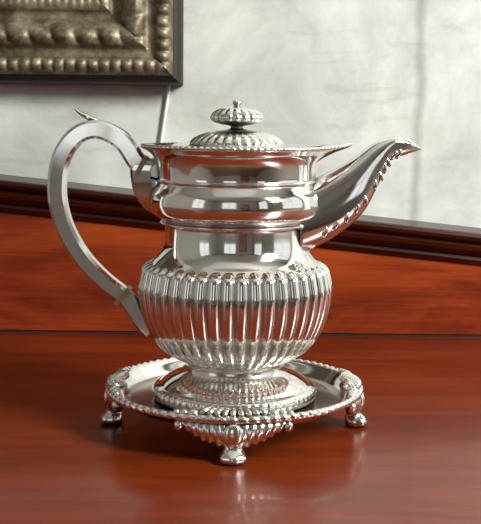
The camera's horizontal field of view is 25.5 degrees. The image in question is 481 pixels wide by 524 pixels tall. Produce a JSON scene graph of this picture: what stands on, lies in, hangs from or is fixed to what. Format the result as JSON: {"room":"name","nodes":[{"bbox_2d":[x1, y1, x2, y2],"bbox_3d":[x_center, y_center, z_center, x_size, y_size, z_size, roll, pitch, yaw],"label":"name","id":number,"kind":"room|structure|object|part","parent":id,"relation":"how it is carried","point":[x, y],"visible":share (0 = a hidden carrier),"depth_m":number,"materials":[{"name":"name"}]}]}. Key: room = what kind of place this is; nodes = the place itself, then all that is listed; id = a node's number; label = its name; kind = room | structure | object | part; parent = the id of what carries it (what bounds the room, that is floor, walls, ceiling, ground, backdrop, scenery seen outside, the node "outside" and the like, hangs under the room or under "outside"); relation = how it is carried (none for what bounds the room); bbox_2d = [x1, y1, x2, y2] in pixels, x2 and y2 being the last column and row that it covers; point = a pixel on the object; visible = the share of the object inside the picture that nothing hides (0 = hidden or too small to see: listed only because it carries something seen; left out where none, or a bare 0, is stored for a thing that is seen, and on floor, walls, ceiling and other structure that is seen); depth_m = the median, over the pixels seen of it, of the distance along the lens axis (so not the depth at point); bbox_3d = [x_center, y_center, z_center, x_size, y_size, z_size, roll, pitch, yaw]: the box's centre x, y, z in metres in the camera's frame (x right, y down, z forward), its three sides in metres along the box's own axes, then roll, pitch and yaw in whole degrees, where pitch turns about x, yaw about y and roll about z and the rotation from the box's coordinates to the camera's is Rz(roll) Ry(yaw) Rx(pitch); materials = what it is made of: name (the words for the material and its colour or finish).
{"room":"dining room","nodes":[
{"label":"dining room","id":0,"kind":"room"},
{"bbox_2d":[0,0,480,227],"bbox_3d":[-0.098,-0.577,1.128,4.840,3.000,0.120,1,8,0],"label":"wall","id":1,"kind":"structure","parent":0,"point":[361,73],"depth_m":1.12,"materials":[{"name":"paint"}]},
{"bbox_2d":[0,0,183,85],"bbox_3d":[-0.531,-0.574,1.044,0.950,0.780,0.047,1,8,0],"label":"picture frame","id":2,"kind":"object","parent":1,"relation":"attached to","point":[68,42],"visible":1,"depth_m":1.08,"materials":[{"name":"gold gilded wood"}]},
{"bbox_2d":[155,85,170,184],"bbox_3d":[-0.087,0.264,1.178,0.024,1.000,0.004,1,8,0],"label":"power cord","id":3,"kind":"object","parent":1,"relation":"attached to","point":[168,86],"visible":0.23,"depth_m":1.12,"materials":[{"name":"white plastic"}]},
{"bbox_3d":[-0.114,1.275,-0.995,4.840,0.100,4.825,1,8,0],"label":"floor","id":4,"kind":"structure","parent":0,"visible":0},
{"bbox_2d":[0,174,480,523],"bbox_3d":[-0.173,0.425,0.835,1.570,1.090,0.720,1,8,0],"label":"sideboard","id":5,"kind":"object","parent":4,"relation":"on","point":[404,317],"visible":0.63,"depth_m":0.86,"materials":[{"name":"brown wood"}]},
{"bbox_2d":[100,357,367,465],"bbox_3d":[-0.005,0.100,0.770,0.195,0.035,0.195,1,8,0],"label":"stand","id":6,"kind":"object","parent":5,"relation":"on","point":[233,429],"depth_m":0.72,"materials":[{"name":"silver metal"}]},
{"bbox_2d":[47,100,420,415],"bbox_3d":[-0.009,-0.006,0.758,0.227,0.207,0.138,5,9,27],"label":"teapot","id":7,"kind":"object","parent":6,"relation":"on","point":[235,291],"visible":0.99,"depth_m":0.72,"materials":[{"name":"silver metal"}]},
{"bbox_3d":[-0.094,-0.027,0.753,0.083,0.162,0.016,1,8,0],"label":"teapot handle","id":8,"kind":"part","parent":7,"relation":"part of","materials":[{"name":"silver metal"}]},
{"bbox_3d":[-0.003,-0.096,0.744,0.108,0.033,0.108,1,8,0],"label":"teapot lid","id":9,"kind":"part","parent":7,"relation":"part of","materials":[{"name":"silver metal"}]},
{"bbox_3d":[0.084,-0.047,0.750,0.086,0.083,0.054,1,8,0],"label":"teapot spout","id":10,"kind":"part","parent":7,"relation":"part of","materials":[{"name":"silver metal"}]},
{"bbox_3d":[-0.168,-0.062,1.093,1.570,0.194,0.077,1,8,0],"label":"backboard moulding","id":11,"kind":"part","parent":5,"relation":"part of","materials":[{"name":"brown wood"}]}
]}

